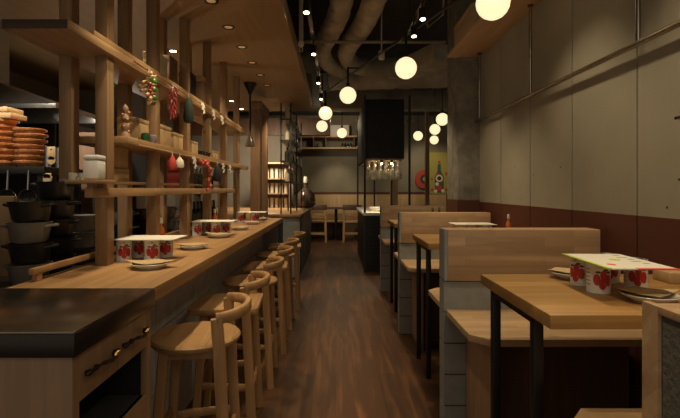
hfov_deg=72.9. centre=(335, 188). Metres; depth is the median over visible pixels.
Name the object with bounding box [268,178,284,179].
shelf
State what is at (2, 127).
wooden bowl
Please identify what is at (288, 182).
shelf
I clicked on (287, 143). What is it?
shelf
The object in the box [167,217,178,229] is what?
pot
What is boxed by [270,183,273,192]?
glass
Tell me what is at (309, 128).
beam
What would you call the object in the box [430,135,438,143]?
globe pendant
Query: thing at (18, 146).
wooden bowl
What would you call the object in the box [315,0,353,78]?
duct
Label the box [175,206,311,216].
countertop
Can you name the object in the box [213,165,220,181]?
hanging bag
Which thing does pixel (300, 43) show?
pipe
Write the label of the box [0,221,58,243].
pot
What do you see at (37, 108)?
extraction hood
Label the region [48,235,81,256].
pot
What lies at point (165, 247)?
print
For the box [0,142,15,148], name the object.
wooden bowl
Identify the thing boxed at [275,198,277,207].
glass
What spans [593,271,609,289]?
print
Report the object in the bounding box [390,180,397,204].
column low timber
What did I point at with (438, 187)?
cup
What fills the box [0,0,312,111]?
ceiling
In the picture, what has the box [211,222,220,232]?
can
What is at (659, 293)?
paper napkin
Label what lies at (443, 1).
cable
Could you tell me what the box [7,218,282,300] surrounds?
countertop
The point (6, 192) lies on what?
bowl
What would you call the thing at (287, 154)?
bottle
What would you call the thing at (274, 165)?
shelving unit
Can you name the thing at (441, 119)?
globe pendant
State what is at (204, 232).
paper napkin
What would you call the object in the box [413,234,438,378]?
dining table
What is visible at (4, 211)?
pot
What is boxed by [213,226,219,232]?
print
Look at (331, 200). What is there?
bench
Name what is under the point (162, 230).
sauce bottle
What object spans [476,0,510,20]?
globe pendant
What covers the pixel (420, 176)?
wall sign
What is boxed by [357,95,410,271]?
station
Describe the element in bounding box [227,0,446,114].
ceiling
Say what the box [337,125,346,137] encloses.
globe pendant
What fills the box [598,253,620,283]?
can
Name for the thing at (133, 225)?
pot
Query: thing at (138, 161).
case
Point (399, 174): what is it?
hanging wine glass
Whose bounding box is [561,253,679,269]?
menu card
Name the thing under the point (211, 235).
dinner plate
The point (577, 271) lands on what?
print
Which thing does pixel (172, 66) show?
storage box
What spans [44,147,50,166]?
tube
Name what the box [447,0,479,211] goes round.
wall column
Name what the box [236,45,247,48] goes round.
recessed light
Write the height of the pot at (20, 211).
0.090 m
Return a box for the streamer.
[192,156,196,167]
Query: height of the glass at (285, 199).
0.190 m
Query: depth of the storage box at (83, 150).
2.92 m
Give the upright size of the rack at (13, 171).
0.860 m
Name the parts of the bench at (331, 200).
seat, seat, backrest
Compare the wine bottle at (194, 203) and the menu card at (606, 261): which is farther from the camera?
the wine bottle at (194, 203)
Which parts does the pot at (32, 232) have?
handle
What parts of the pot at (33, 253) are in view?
handle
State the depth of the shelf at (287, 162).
7.03 m
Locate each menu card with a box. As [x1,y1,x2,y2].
[114,235,187,239]
[190,220,236,221]
[236,211,267,212]
[448,222,496,224]
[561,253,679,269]
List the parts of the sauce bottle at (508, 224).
bottle glass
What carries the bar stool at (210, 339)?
on the floor
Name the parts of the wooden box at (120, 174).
lid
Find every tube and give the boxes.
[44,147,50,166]
[55,147,58,167]
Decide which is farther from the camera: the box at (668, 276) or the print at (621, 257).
the box at (668, 276)
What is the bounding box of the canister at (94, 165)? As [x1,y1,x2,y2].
[83,155,105,179]
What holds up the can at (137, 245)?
on the bar counter at (177, 285)
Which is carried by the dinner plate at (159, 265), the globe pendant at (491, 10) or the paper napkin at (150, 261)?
the paper napkin at (150, 261)
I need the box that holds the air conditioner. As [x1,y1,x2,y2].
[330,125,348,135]
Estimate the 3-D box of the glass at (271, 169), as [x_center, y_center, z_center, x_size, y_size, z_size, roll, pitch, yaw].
[-1.214,-0.297,8.720,0.072,0.190,0.068,0,0,0]
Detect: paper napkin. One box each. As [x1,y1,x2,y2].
[125,259,177,264]
[176,242,213,245]
[204,232,235,234]
[548,267,569,272]
[615,286,677,297]
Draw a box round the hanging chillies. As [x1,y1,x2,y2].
[167,84,178,119]
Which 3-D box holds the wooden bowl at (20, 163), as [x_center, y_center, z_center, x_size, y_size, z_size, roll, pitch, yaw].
[-1.728,-0.139,2.600,0.166,0.037,0.166,0,0,0]
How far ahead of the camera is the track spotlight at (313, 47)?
4.38 m
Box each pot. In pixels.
[0,196,16,275]
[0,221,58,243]
[1,240,58,264]
[1,260,52,285]
[2,201,57,222]
[30,181,80,199]
[35,200,80,218]
[48,217,81,237]
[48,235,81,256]
[49,253,75,274]
[71,230,94,248]
[72,214,94,231]
[72,246,94,264]
[114,211,138,224]
[114,224,139,238]
[132,222,145,234]
[167,206,178,217]
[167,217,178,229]
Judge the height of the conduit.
0.024 m
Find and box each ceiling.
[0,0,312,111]
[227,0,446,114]
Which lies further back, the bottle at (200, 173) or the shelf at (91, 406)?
the bottle at (200, 173)
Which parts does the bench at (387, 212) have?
panel, seat, panel, backrest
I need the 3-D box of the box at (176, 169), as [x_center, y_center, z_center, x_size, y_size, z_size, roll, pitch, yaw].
[-1.460,-0.197,4.200,0.244,0.081,0.284,0,0,0]
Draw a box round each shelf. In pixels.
[0,167,82,175]
[79,395,142,417]
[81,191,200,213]
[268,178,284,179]
[280,119,301,135]
[280,140,301,151]
[280,160,301,167]
[280,181,301,183]
[299,136,356,149]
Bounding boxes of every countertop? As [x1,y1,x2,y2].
[0,223,178,287]
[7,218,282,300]
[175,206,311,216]
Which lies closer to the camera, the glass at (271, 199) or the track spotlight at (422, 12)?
the track spotlight at (422, 12)
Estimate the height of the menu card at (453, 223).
0.004 m
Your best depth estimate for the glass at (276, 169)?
8.69 m
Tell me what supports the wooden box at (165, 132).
on the shelving at (96, 52)
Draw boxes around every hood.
[0,20,94,122]
[358,99,403,165]
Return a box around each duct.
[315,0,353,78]
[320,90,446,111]
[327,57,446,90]
[337,0,386,75]
[389,44,446,80]
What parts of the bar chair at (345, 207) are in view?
leg, rail, backrest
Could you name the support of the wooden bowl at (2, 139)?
on the wooden bowl at (2, 145)
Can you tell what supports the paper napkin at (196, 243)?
on the dinner plate at (198, 247)
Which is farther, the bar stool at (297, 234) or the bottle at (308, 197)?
the bottle at (308, 197)
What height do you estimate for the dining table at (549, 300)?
0.960 m
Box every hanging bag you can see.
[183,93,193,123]
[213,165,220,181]
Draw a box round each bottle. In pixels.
[160,217,164,234]
[192,202,197,219]
[195,168,199,187]
[196,201,201,219]
[199,168,201,187]
[212,200,216,214]
[212,209,217,219]
[285,106,289,118]
[285,127,289,139]
[285,147,289,159]
[285,168,289,180]
[297,177,315,207]
[506,214,510,227]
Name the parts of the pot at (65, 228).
handle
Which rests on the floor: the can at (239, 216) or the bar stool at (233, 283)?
the bar stool at (233, 283)
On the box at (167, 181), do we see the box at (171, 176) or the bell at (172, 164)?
the box at (171, 176)
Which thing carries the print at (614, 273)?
attached to the can at (615, 274)
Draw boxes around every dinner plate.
[130,262,168,269]
[179,244,207,249]
[208,234,230,237]
[231,227,248,229]
[244,222,259,224]
[549,270,569,279]
[619,290,679,302]
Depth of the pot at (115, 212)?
2.98 m
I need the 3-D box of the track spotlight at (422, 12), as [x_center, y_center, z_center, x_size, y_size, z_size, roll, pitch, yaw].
[0.655,-1.340,3.490,0.057,0.121,0.064,0,0,0]
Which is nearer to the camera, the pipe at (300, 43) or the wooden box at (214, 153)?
the pipe at (300, 43)
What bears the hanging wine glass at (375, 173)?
hanging from the station
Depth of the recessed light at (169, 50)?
4.12 m
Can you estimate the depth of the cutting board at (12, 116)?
2.58 m
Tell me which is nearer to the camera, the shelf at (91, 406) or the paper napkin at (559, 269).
the shelf at (91, 406)
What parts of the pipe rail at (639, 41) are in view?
hanger rod, hanger rod, hanger rod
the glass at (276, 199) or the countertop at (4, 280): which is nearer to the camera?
the countertop at (4, 280)
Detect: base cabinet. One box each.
[0,288,154,417]
[175,206,311,280]
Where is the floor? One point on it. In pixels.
(347, 356)
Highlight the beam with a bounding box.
[173,118,329,135]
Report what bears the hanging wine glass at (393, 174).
hanging from the station
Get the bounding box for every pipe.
[298,0,303,51]
[303,40,445,43]
[378,13,384,59]
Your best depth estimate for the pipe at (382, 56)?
5.04 m
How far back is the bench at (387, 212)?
5.92 m
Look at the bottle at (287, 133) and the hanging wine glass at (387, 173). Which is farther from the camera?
the hanging wine glass at (387, 173)
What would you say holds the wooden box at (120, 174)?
on the shelving at (96, 52)
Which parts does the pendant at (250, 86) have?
stem, lamp shade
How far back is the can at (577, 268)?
1.71 m
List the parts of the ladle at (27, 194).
handle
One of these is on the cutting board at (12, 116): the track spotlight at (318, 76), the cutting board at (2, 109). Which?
the cutting board at (2, 109)
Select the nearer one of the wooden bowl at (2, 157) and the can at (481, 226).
the wooden bowl at (2, 157)
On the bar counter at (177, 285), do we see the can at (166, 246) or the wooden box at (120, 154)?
the can at (166, 246)
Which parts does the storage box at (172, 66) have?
lid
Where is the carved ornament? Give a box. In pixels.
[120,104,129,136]
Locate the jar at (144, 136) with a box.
[140,133,150,140]
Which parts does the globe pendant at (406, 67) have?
stem, globe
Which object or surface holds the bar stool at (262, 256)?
on the floor
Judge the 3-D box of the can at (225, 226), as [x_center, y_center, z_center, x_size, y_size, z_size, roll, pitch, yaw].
[-0.885,0.306,3.700,0.077,0.108,0.077,0,0,-15]
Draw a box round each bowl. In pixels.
[0,118,19,125]
[0,124,16,131]
[0,130,15,137]
[0,136,15,142]
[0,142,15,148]
[0,149,15,154]
[0,155,15,160]
[0,161,15,166]
[0,189,15,195]
[12,127,47,133]
[12,160,43,166]
[13,138,47,144]
[13,144,46,149]
[13,155,43,160]
[14,133,47,139]
[14,149,43,155]
[17,189,36,200]
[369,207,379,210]
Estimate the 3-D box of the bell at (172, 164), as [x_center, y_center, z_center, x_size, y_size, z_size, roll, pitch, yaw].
[-0.985,-0.171,2.770,0.052,0.111,0.051,0,0,0]
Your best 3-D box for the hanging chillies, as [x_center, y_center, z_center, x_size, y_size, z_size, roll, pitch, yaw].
[-1.006,-0.537,2.842,0.064,0.226,0.065,0,0,-34]
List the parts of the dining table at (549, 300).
leg, rail, leg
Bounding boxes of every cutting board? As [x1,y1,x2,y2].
[0,107,23,114]
[0,113,26,120]
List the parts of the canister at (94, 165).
lid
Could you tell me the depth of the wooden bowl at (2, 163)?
2.58 m
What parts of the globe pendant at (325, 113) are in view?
globe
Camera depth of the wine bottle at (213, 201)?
5.03 m
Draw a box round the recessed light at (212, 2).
[203,0,218,4]
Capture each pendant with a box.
[244,82,256,146]
[316,72,327,131]
[319,90,331,119]
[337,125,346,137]
[340,67,358,103]
[395,31,416,78]
[413,129,422,140]
[429,121,439,134]
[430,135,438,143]
[436,88,446,125]
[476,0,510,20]
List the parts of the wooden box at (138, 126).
lid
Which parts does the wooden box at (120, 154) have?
lid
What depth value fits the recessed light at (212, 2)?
3.02 m
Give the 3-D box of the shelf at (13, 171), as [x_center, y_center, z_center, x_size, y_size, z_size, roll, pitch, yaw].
[-1.870,-0.100,2.650,0.620,0.040,0.380,0,0,0]
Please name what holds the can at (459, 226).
on the dining table at (428, 242)
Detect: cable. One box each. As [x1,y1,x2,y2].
[420,0,444,27]
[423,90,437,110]
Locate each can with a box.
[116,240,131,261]
[132,240,143,257]
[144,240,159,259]
[160,240,172,257]
[192,222,201,235]
[203,222,210,233]
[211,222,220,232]
[221,222,230,232]
[236,213,242,222]
[250,213,256,220]
[458,225,468,227]
[480,225,491,227]
[570,258,585,286]
[586,263,610,293]
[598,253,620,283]
[623,257,647,287]
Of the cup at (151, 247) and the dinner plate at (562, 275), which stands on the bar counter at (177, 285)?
the cup at (151, 247)
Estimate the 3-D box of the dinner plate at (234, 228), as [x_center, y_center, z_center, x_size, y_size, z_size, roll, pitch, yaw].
[-0.845,0.347,4.060,0.168,0.026,0.168,0,0,0]
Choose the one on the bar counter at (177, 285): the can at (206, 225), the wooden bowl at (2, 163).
the can at (206, 225)
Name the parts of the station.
frame post, frame post, panel, frame post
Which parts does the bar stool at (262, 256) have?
leg, seat, leg, leg, backrest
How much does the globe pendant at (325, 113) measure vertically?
0.435 m
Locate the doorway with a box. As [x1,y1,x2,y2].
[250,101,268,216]
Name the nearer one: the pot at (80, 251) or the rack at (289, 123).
the pot at (80, 251)
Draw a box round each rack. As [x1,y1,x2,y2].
[0,167,82,213]
[280,103,301,213]
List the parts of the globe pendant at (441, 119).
globe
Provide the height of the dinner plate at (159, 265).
0.026 m
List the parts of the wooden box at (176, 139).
lid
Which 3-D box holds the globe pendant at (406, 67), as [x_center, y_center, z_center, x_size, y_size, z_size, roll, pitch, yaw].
[0.648,-1.238,4.260,0.200,0.435,0.200,0,0,0]
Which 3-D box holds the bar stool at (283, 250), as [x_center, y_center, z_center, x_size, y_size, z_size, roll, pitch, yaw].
[-0.565,0.905,3.852,0.425,0.833,0.399,0,0,-5]
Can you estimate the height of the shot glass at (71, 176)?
0.035 m
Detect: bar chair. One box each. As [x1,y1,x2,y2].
[311,205,326,242]
[342,205,361,242]
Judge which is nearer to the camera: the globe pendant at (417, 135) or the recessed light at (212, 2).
the recessed light at (212, 2)
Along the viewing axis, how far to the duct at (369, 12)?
4.60 m
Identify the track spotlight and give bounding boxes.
[303,0,309,14]
[311,42,315,55]
[316,74,319,83]
[319,91,322,99]
[410,23,416,37]
[419,4,425,20]
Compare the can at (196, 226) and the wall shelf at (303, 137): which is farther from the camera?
the wall shelf at (303, 137)
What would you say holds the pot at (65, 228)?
on the pot at (66, 244)
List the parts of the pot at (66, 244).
handle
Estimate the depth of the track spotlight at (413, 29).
3.86 m
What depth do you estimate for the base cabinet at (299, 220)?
7.05 m
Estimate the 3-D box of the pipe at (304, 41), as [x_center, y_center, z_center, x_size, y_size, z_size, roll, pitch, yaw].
[0.380,-1.495,4.680,1.470,0.032,0.031,0,0,0]
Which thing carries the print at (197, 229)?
attached to the can at (196, 226)
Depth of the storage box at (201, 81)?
3.77 m
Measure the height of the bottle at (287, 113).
0.200 m
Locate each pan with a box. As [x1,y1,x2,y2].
[0,170,15,195]
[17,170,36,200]
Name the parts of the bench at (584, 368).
seat, panel, panel, backrest, seat, seat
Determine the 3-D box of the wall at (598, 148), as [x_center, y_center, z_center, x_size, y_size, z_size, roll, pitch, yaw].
[1.500,-0.380,2.225,0.121,3.400,5.650,0,0,0]
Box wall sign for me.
[415,169,424,188]
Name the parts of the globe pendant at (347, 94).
stem, globe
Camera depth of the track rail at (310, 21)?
4.41 m
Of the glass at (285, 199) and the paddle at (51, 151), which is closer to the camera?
the paddle at (51, 151)
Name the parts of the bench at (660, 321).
seat, rail, inset panel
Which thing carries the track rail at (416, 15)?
hanging from the ceiling at (395, 14)
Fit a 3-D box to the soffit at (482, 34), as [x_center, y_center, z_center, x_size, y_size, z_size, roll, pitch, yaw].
[1.280,-1.337,2.115,0.320,0.035,5.030,0,0,0]
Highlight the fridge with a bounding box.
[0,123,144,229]
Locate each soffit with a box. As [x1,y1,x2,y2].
[447,0,540,57]
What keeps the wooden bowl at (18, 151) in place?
on the wooden bowl at (18, 157)
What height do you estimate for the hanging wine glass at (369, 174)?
0.300 m
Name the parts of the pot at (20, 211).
handle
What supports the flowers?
hanging from the shelving at (96, 52)
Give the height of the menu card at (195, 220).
0.004 m
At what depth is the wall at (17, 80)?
5.29 m
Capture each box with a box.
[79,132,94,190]
[94,146,128,168]
[114,168,129,181]
[117,117,148,138]
[143,51,167,76]
[160,124,170,146]
[163,55,177,83]
[167,162,193,171]
[167,172,193,180]
[167,181,193,187]
[171,132,182,149]
[190,72,195,96]
[190,141,197,153]
[196,76,206,102]
[212,150,217,158]
[653,270,679,283]
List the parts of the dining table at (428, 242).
leg, leg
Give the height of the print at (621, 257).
0.001 m
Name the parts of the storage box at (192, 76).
lid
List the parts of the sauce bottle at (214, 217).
bottle glass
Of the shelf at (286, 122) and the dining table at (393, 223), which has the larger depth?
the shelf at (286, 122)
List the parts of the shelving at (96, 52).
post, post, shelf, post, shelf, post, post, shelf, post, hanging rod, post, hanging rod, post, post, post, post, post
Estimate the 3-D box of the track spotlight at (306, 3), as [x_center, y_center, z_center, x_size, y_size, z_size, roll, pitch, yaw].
[-0.215,-1.339,3.360,0.053,0.121,0.067,0,0,0]
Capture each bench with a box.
[294,194,445,236]
[378,205,444,298]
[394,212,490,350]
[428,228,641,417]
[574,301,679,417]
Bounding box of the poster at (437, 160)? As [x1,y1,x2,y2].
[429,152,446,193]
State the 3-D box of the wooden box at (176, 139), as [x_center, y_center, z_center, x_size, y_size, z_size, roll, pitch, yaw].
[-1.150,-0.323,3.190,0.124,0.123,0.184,0,0,0]
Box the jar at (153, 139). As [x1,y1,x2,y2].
[149,135,157,142]
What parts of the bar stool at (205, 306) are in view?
leg, leg, seat, leg, leg, backrest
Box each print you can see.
[118,245,129,258]
[134,242,143,254]
[146,246,157,258]
[160,242,170,254]
[194,226,200,233]
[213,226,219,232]
[223,224,229,231]
[570,264,584,281]
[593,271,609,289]
[611,270,617,278]
[613,255,649,263]
[628,270,646,286]
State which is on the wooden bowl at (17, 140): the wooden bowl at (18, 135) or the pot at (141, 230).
the wooden bowl at (18, 135)
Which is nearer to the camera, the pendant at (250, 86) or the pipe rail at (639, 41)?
the pipe rail at (639, 41)
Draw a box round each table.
[327,207,342,239]
[388,220,397,311]
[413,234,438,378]
[481,274,679,417]
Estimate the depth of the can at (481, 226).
3.22 m
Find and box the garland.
[137,68,156,105]
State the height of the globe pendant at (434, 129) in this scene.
1.059 m
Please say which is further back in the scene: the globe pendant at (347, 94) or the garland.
the globe pendant at (347, 94)
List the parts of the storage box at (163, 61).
lid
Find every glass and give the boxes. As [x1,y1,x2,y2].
[67,173,76,179]
[270,168,273,177]
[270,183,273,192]
[270,198,273,207]
[275,168,277,177]
[275,183,277,192]
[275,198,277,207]
[284,183,287,192]
[284,198,287,207]
[367,160,371,178]
[373,160,377,178]
[379,164,383,178]
[385,160,389,178]
[391,160,395,178]
[396,160,401,178]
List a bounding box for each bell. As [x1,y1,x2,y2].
[168,151,176,169]
[176,153,183,167]
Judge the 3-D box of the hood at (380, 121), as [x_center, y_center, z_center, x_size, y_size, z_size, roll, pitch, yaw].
[0.764,-0.950,8.432,0.632,0.940,2.335,0,0,0]
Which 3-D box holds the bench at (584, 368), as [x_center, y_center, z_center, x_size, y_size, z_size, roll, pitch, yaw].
[0.988,0.767,2.473,0.825,1.105,1.035,0,0,0]
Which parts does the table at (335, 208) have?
leg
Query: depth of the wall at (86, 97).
5.75 m
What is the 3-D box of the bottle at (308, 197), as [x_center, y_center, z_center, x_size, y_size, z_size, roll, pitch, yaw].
[-0.585,0.060,8.900,0.380,0.600,0.380,0,0,0]
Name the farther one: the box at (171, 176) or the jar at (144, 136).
the box at (171, 176)
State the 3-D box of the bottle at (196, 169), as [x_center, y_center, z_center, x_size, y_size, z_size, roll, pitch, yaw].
[-1.420,-0.101,4.680,0.070,0.230,0.070,0,0,0]
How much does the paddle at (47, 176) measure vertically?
0.056 m
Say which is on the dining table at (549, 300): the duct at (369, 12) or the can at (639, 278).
the can at (639, 278)
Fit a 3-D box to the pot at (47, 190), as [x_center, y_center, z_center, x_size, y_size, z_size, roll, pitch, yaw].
[-1.395,0.009,2.290,0.212,0.090,0.180,0,0,-37]
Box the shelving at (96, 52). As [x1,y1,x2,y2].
[1,0,247,264]
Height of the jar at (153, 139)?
0.050 m
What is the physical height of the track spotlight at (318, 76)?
0.121 m
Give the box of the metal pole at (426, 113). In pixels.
[425,112,428,204]
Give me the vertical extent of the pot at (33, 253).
0.090 m
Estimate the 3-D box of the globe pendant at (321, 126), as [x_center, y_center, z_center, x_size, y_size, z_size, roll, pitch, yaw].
[-0.250,-1.550,8.200,0.200,1.059,0.200,0,0,0]
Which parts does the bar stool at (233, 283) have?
leg, seat frame, seat, leg, leg, backrest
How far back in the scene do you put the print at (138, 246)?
2.41 m
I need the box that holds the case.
[132,154,145,187]
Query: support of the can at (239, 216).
on the bar counter at (177, 285)
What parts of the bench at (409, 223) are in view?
panel, panel, seat, seat, backrest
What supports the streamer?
hanging from the shelving at (96, 52)
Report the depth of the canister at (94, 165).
1.94 m
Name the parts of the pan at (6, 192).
handle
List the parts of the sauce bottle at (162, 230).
bottle glass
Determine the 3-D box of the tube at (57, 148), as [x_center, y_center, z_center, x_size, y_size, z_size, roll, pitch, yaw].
[-1.585,-0.178,2.630,0.034,0.115,0.033,0,0,0]
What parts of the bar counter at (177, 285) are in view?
panel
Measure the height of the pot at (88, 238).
0.090 m
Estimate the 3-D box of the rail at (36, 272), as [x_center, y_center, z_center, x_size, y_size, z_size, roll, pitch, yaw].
[-1.173,0.334,3.610,0.025,0.052,3.680,0,0,0]
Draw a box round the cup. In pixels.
[436,185,441,190]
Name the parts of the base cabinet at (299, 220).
panel, door, door, door, door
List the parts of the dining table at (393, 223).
leg, leg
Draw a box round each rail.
[28,216,232,280]
[307,0,323,101]
[406,0,425,34]
[474,0,679,122]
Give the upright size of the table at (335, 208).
0.840 m
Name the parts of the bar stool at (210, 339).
leg, leg, seat, seat frame, leg, leg, backrest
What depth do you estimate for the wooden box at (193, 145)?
3.50 m
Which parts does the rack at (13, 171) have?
leg, leg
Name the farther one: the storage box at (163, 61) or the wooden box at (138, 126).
the storage box at (163, 61)
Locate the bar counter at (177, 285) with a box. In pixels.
[7,218,282,417]
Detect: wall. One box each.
[9,70,178,206]
[79,90,145,208]
[175,136,292,222]
[227,115,446,211]
[480,0,679,407]
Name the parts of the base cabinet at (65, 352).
panel, drawer, handle, drawer, panel, handle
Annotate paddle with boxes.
[42,173,52,180]
[47,147,55,164]
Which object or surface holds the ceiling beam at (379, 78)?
hanging from the ceiling at (395, 14)
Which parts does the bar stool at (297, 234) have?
seat, leg, leg, backrest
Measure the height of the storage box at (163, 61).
0.213 m
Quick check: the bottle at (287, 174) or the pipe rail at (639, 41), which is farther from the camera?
the bottle at (287, 174)
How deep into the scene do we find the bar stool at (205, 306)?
2.44 m
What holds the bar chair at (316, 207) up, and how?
on the floor
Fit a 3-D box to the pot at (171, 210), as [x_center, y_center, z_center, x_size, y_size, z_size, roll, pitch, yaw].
[-1.400,0.192,3.780,0.212,0.090,0.180,0,0,32]
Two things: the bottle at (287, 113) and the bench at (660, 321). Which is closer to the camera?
the bench at (660, 321)
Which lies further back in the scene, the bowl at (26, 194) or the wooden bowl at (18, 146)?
the wooden bowl at (18, 146)
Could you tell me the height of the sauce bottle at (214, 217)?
0.180 m
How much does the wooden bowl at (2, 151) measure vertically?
0.037 m
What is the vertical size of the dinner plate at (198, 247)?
0.026 m
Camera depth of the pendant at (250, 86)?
5.33 m
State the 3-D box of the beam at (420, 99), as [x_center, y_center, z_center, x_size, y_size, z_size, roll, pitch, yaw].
[1.400,-1.705,8.925,3.400,0.350,0.350,0,0,0]
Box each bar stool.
[150,292,251,417]
[187,271,270,417]
[222,256,283,388]
[241,245,293,354]
[255,238,299,329]
[267,231,305,309]
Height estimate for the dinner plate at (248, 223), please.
0.026 m
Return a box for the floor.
[186,237,439,417]
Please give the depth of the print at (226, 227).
3.66 m
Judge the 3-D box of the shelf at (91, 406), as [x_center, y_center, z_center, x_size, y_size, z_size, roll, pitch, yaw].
[-1.087,0.738,1.410,0.825,0.025,0.420,0,0,0]
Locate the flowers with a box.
[199,159,211,191]
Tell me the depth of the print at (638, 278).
1.63 m
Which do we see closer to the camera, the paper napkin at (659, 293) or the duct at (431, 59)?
the paper napkin at (659, 293)
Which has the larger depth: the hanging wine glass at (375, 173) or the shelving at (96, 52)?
the hanging wine glass at (375, 173)
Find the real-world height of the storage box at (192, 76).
0.253 m
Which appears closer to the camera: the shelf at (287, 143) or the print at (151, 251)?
the print at (151, 251)
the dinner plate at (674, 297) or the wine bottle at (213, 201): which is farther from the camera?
the wine bottle at (213, 201)
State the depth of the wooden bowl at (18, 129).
2.54 m
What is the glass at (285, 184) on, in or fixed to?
on the shelving unit at (274, 165)
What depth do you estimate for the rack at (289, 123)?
6.73 m
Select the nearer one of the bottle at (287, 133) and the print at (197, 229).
the print at (197, 229)
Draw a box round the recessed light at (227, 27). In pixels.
[222,25,234,29]
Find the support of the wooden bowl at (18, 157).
on the wooden bowl at (20, 163)
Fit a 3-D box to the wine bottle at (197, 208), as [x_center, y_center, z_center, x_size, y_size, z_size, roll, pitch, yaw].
[-1.340,0.270,4.465,0.074,0.300,0.072,0,0,0]
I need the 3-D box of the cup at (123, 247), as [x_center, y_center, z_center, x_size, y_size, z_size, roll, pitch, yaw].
[-1.065,0.306,2.310,0.077,0.108,0.077,0,0,-25]
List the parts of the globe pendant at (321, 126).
globe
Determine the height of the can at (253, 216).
0.108 m
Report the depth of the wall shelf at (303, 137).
12.63 m
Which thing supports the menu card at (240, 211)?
on the can at (239, 216)
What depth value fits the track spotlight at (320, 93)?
6.58 m
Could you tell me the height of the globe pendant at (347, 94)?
0.435 m
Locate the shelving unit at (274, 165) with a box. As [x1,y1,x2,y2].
[268,162,289,207]
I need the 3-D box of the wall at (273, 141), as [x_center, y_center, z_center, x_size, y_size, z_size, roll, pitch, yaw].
[-2.150,0.043,9.760,2.500,2.555,0.080,0,0,0]
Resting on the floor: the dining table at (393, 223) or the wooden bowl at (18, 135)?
the dining table at (393, 223)
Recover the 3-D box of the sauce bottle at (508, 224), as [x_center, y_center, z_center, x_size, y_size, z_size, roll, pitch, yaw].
[1.260,0.272,3.360,0.041,0.176,0.041,0,0,0]
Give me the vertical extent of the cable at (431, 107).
0.677 m
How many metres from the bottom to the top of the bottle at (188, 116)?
0.206 m
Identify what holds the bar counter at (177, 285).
on the floor
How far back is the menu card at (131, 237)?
2.35 m
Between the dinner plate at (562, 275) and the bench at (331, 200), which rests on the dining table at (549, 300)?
the dinner plate at (562, 275)
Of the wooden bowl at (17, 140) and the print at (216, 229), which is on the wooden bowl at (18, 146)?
the wooden bowl at (17, 140)
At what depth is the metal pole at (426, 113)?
10.15 m
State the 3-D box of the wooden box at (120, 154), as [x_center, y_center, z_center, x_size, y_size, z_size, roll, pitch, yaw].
[-1.188,-0.167,2.440,0.096,0.111,0.184,0,0,0]
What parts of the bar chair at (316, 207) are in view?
rail, backrest, leg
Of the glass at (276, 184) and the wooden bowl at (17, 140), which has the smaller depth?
the wooden bowl at (17, 140)
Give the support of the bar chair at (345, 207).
on the floor
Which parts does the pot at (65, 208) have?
handle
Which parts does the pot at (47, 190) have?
handle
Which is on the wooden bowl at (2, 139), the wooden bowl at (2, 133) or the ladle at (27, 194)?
the wooden bowl at (2, 133)
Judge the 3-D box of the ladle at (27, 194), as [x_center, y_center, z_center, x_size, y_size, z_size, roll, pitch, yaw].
[-1.640,-0.002,2.449,0.100,0.196,0.041,0,0,0]
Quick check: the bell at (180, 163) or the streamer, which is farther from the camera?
the streamer
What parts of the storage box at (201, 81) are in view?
lid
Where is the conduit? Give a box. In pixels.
[323,0,458,94]
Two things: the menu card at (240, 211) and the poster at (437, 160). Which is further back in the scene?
the poster at (437, 160)
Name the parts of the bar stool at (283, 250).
seat, leg, leg, backrest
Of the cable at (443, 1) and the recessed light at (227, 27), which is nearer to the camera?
the recessed light at (227, 27)
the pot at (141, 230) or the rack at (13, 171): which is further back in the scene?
the pot at (141, 230)
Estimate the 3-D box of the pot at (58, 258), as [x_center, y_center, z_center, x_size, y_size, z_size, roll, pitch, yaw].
[-1.395,0.375,2.290,0.212,0.090,0.180,0,0,-32]
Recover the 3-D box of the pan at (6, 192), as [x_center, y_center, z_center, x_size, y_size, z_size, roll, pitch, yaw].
[-1.750,-0.002,2.449,0.100,0.196,0.041,0,0,0]
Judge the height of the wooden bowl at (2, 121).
0.037 m
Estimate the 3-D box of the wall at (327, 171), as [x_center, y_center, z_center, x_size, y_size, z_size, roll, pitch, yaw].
[-0.100,-0.380,13.043,6.600,3.400,0.115,0,0,0]
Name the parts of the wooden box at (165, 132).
lid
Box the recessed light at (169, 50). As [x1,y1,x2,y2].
[167,49,178,52]
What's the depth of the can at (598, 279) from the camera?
1.58 m
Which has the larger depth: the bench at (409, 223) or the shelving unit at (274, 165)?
the shelving unit at (274, 165)

